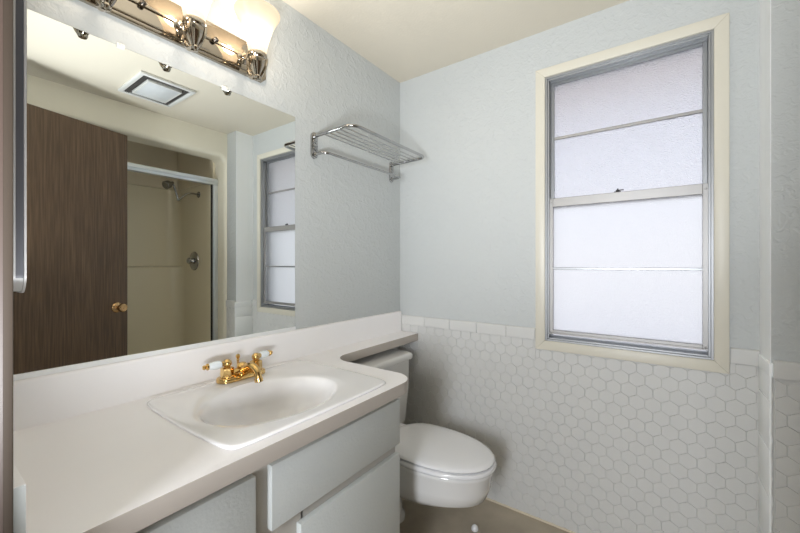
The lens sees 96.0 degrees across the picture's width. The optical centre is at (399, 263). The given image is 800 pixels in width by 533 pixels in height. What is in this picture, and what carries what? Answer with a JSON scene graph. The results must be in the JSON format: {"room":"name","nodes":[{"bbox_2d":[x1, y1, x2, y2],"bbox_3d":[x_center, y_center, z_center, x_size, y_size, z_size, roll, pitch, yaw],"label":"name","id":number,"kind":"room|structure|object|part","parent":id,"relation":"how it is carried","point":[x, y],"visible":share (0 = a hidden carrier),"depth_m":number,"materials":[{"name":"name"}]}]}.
{"room":"bathroom","nodes":[
{"label":"bathroom","id":0,"kind":"room"},
{"bbox_2d":[27,0,399,349],"bbox_3d":[-0.524,0.056,1.519,0.100,2.287,1.940,0,0,36],"label":"wall","id":1,"kind":"structure","parent":0,"point":[347,214],"depth_m":1.67,"materials":[{"name":"grey paint"}]},
{"bbox_2d":[13,0,26,292],"bbox_3d":[-0.773,-0.332,0.672,0.418,0.758,0.050,0,0,36],"label":"medicine cabinet","id":2,"kind":"object","parent":1,"relation":"attached to","point":[19,6],"visible":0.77,"depth_m":0.56,"materials":[{"name":"white metal"}]},
{"bbox_2d":[13,9,295,380],"bbox_3d":[-0.711,-0.177,1.161,0.012,0.912,0.914,0,0,36],"label":"wall mirror","id":3,"kind":"object","parent":1,"relation":"attached to","point":[161,197],"visible":1,"depth_m":1.07,"materials":[{"name":"silver mirror"}]},
{"bbox_2d":[79,0,279,82],"bbox_3d":[-0.643,-0.772,1.111,0.182,0.238,0.624,0,0,36],"label":"vanity light","id":4,"kind":"object","parent":1,"relation":"attached to","point":[186,26],"visible":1,"depth_m":1.21,"materials":[{"name":"silver metal"}]},
{"bbox_3d":[-0.798,-0.724,0.956,0.077,0.129,0.052,0,0,36],"label":"arm","id":5,"kind":"part","parent":4,"relation":"part of","materials":[{"name":"silver metal"}]},
{"bbox_3d":[-0.670,-0.724,1.134,0.077,0.129,0.052,0,0,36],"label":"arm","id":6,"kind":"part","parent":4,"relation":"part of","materials":[{"name":"silver metal"}]},
{"bbox_3d":[-0.630,-0.810,1.105,0.154,0.160,0.154,0,0,36],"label":"lamp shade","id":7,"kind":"part","parent":4,"relation":"part of","materials":[{"name":"white glass"}]},
{"bbox_3d":[-0.546,-0.724,1.307,0.077,0.129,0.052,0,0,36],"label":"arm","id":8,"kind":"part","parent":4,"relation":"part of","materials":[{"name":"silver metal"}]},
{"bbox_3d":[-0.506,-0.810,1.278,0.154,0.160,0.154,0,0,36],"label":"lamp shade","id":9,"kind":"part","parent":4,"relation":"part of","materials":[{"name":"white glass"}]},
{"bbox_2d":[13,311,401,432],"bbox_3d":[-0.484,0.340,1.466,0.025,0.119,1.675,0,0,36],"label":"backsplash","id":10,"kind":"structure","parent":1,"relation":"attached to","point":[38,401],"depth_m":1.10,"materials":[{"name":"white laminate"}]},
{"bbox_2d":[310,123,423,182],"bbox_3d":[-0.121,-0.532,1.784,0.245,0.119,0.613,0,0,36],"label":"towel rack","id":11,"kind":"object","parent":1,"relation":"attached to","point":[314,153],"visible":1,"depth_m":1.69,"materials":[{"name":"silver metal"}]},
{"bbox_3d":[-0.382,-0.532,1.616,0.018,0.119,0.037,0,0,36],"label":"wall plate","id":12,"kind":"part","parent":11,"relation":"part of","materials":[{"name":"silver metal"}]},
{"bbox_3d":[-0.118,-0.575,1.781,0.236,0.019,0.591,0,0,36],"label":"shelf rail","id":13,"kind":"part","parent":11,"relation":"part of","materials":[{"name":"silver metal"}]},
{"bbox_3d":[-0.046,-0.532,2.084,0.018,0.119,0.037,0,0,36],"label":"wall plate","id":14,"kind":"part","parent":11,"relation":"part of","materials":[{"name":"silver metal"}]},
{"bbox_2d":[282,0,628,82],"bbox_3d":[0.074,-1.128,0.105,2.720,0.080,3.540,0,0,36],"label":"ceiling","id":15,"kind":"structure","parent":0,"point":[406,40],"depth_m":1.64,"materials":[{"name":"beige paint"}]},
{"bbox_2d":[400,498,568,532],"bbox_3d":[0.074,1.239,0.105,2.720,0.080,3.540,0,0,36],"label":"floor","id":16,"kind":"structure","parent":0,"point":[490,517],"depth_m":1.68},
{"bbox_2d":[136,398,399,532],"bbox_3d":[-0.490,0.820,1.020,0.531,0.759,0.941,0,0,36],"label":"vanity cabinet","id":17,"kind":"object","parent":16,"relation":"on","point":[347,479],"visible":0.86,"depth_m":0.96,"materials":[{"name":"grey wood"}]},
{"bbox_3d":[-0.437,0.780,0.655,0.019,0.617,0.374,0,0,36],"label":"door","id":18,"kind":"part","parent":17,"relation":"part of","materials":[{"name":"grey wood"}]},
{"bbox_2d":[13,311,417,532],"bbox_3d":[-0.264,0.359,1.308,0.566,0.159,1.675,0,0,36],"label":"countertop","id":19,"kind":"structure","parent":17,"relation":"on","point":[90,454],"depth_m":0.85,"materials":[{"name":"white laminate"}]},
{"bbox_2d":[202,350,272,383],"bbox_3d":[-0.546,0.347,1.230,0.184,0.077,0.183,0,0,-10],"label":"faucet","id":20,"kind":"object","parent":19,"relation":"on","point":[244,370],"visible":1,"depth_m":1.18,"materials":[{"name":"gold metal"}]},
{"bbox_3d":[-0.593,0.326,1.155,0.040,0.027,0.027,0,0,-44],"label":"lever","id":21,"kind":"part","parent":20,"relation":"part of","materials":[{"name":"white ceramic"}]},
{"bbox_3d":[-0.567,0.341,1.181,0.042,0.058,0.043,0,0,36],"label":"handle","id":22,"kind":"part","parent":20,"relation":"part of","materials":[{"name":"gold metal"}]},
{"bbox_3d":[-0.500,0.356,1.197,0.132,0.059,0.042,0,0,36],"label":"spout","id":23,"kind":"part","parent":20,"relation":"part of","materials":[{"name":"gold metal"}]},
{"bbox_3d":[-0.506,0.341,1.266,0.042,0.058,0.043,0,0,36],"label":"handle","id":24,"kind":"part","parent":20,"relation":"part of","materials":[{"name":"gold metal"}]},
{"bbox_3d":[-0.490,0.326,1.299,0.027,0.027,0.040,0,0,25],"label":"lever","id":25,"kind":"part","parent":20,"relation":"part of","materials":[{"name":"white ceramic"}]},
{"bbox_2d":[147,360,385,449],"bbox_3d":[-0.384,0.460,1.116,0.474,0.151,0.568,0,0,36],"label":"sink","id":26,"kind":"object","parent":19,"relation":"in","point":[242,413],"visible":0.83,"depth_m":1.11,"materials":[{"name":"white ceramic"}]},
{"bbox_3d":[-0.331,0.820,0.904,0.100,0.759,0.938,0,0,36],"label":"frame","id":27,"kind":"part","parent":17,"relation":"part of","materials":[{"name":"grey wood"}]},
{"bbox_3d":[-0.156,0.544,1.046,0.019,0.153,0.509,0,0,36],"label":"drawer","id":28,"kind":"part","parent":17,"relation":"part of","materials":[{"name":"grey wood"}]},
{"bbox_3d":[-0.132,0.872,1.080,0.019,0.435,0.425,0,0,36],"label":"door","id":29,"kind":"part","parent":17,"relation":"part of","materials":[{"name":"grey wood"}]},
{"bbox_2d":[351,349,496,531],"bbox_3d":[0.078,0.835,1.635,0.731,0.728,0.496,0,0,36],"label":"toilet","id":30,"kind":"object","parent":16,"relation":"on","point":[442,467],"visible":0.48,"depth_m":1.46,"materials":[{"name":"white ceramic"}]},
{"bbox_3d":[-0.140,0.488,1.791,0.195,0.033,0.496,0,0,36],"label":"tank lid","id":31,"kind":"part","parent":30,"relation":"part of","materials":[{"name":"white ceramic"}]},
{"bbox_3d":[-0.144,0.679,1.794,0.174,0.349,0.472,0,0,36],"label":"tank","id":32,"kind":"part","parent":30,"relation":"part of","materials":[{"name":"white ceramic"}]},
{"bbox_3d":[0.167,0.790,1.564,0.490,0.022,0.344,0,0,36],"label":"lid","id":33,"kind":"part","parent":30,"relation":"part of","materials":[{"name":"white plastic"}]},
{"bbox_3d":[0.166,0.814,1.565,0.506,0.020,0.353,0,0,36],"label":"seat","id":34,"kind":"part","parent":30,"relation":"part of","materials":[{"name":"white plastic"}]},
{"bbox_2d":[400,0,759,350],"bbox_3d":[0.668,0.056,1.765,1.550,2.287,0.130,0,0,36],"label":"wall","id":35,"kind":"structure","parent":0,"point":[467,208],"depth_m":1.80,"materials":[{"name":"grey paint"}]},
{"bbox_2d":[486,497,575,532],"bbox_3d":[0.625,1.196,1.706,1.550,0.012,0.012,0,0,36],"label":"baseboard","id":36,"kind":"structure","parent":35,"relation":"attached to","point":[489,499],"depth_m":1.70,"materials":[{"name":"beige"}]},
{"bbox_2d":[399,324,758,532],"bbox_3d":[0.627,0.751,1.709,1.550,0.895,0.009,0,0,36],"label":"tile wainscot","id":37,"kind":"object","parent":35,"relation":"attached to","point":[578,443],"depth_m":1.54,"materials":[{"name":"white tile"}]},
{"bbox_2d":[401,314,759,365],"bbox_3d":[0.626,0.329,1.705,1.543,0.054,0.014,0,0,36],"label":"trim","id":38,"kind":"structure","parent":35,"relation":"attached to","point":[738,355],"depth_m":1.81,"materials":[{"name":"white tile"}]},
{"bbox_2d":[535,13,729,373],"bbox_3d":[0.937,-0.255,1.530,0.678,1.304,0.089,0,0,36],"label":"window","id":39,"kind":"structure","parent":35,"relation":"in","point":[632,139],"depth_m":1.49,"materials":[{"name":"white glass"}]},
{"bbox_3d":[0.950,-0.566,1.548,0.542,0.550,0.004,0,0,36],"label":"pane","id":40,"kind":"part","parent":39,"relation":"part of","materials":[{"name":"white glass"}]},
{"bbox_3d":[0.933,0.021,1.523,0.538,0.573,0.004,0,0,36],"label":"pane","id":41,"kind":"part","parent":39,"relation":"part of","materials":[{"name":"white glass"}]},
{"bbox_3d":[0.931,0.011,1.521,0.570,0.629,0.028,0,0,36],"label":"sash","id":42,"kind":"part","parent":39,"relation":"part of","materials":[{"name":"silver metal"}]},
{"bbox_3d":[0.950,-0.558,1.548,0.566,0.590,0.018,0,0,36],"label":"sash","id":43,"kind":"part","parent":39,"relation":"part of","materials":[{"name":"white glass"}]},
{"bbox_2d":[760,0,770,362],"bbox_3d":[1.259,0.056,1.249,0.012,2.287,0.280,0,0,36],"label":"wall","id":44,"kind":"structure","parent":0,"point":[765,5],"depth_m":1.19,"materials":[{"name":"white paint"}]},
{"bbox_2d":[759,354,772,532],"bbox_3d":[1.212,0.756,1.194,0.012,0.885,0.164,0,0,36],"label":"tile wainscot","id":45,"kind":"structure","parent":44,"relation":"attached to","point":[765,367],"depth_m":1.18,"materials":[{"name":"white tile"}]},
{"bbox_2d":[771,0,799,362],"bbox_3d":[1.377,0.056,1.164,0.300,2.287,0.280,0,0,36],"label":"wall","id":46,"kind":"structure","parent":0,"point":[785,14],"depth_m":1.12,"materials":[{"name":"grey paint"}]},
{"bbox_2d":[772,360,799,532],"bbox_3d":[1.226,0.751,1.095,0.131,0.895,0.009,0,0,36],"label":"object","id":47,"kind":"structure","parent":46,"relation":"attached to","point":[786,393],"depth_m":1.11,"materials":[{"name":"white tile"}]},
{"bbox_2d":[773,360,799,380],"bbox_3d":[1.223,0.329,1.093,0.129,0.054,0.014,0,0,36],"label":"trim","id":48,"kind":"structure","parent":46,"relation":"attached to","point":[786,370],"depth_m":1.11,"materials":[{"name":"white tile"}]},
{"bbox_3d":[0.048,0.056,-0.017,2.620,2.287,0.112,0,0,36],"label":"wall","id":49,"kind":"structure","parent":0,"visible":0},
{"bbox_2d":[0,0,12,532],"bbox_3d":[-0.195,0.149,0.158,0.878,2.100,0.136,0,0,36],"label":"trim","id":50,"kind":"structure","parent":49,"relation":"attached to","point":[6,6],"depth_m":0.44,"materials":[{"name":"grey"}]},
{"label":"outside","id":51,"kind":"structure","parent":0,"visible":0},
{"bbox_2d":[553,334,705,350],"bbox_3d":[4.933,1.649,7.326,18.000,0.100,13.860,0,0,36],"label":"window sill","id":52,"kind":"structure","parent":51,"point":[553,334],"depth_m":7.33,"materials":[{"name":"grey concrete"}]}
]}

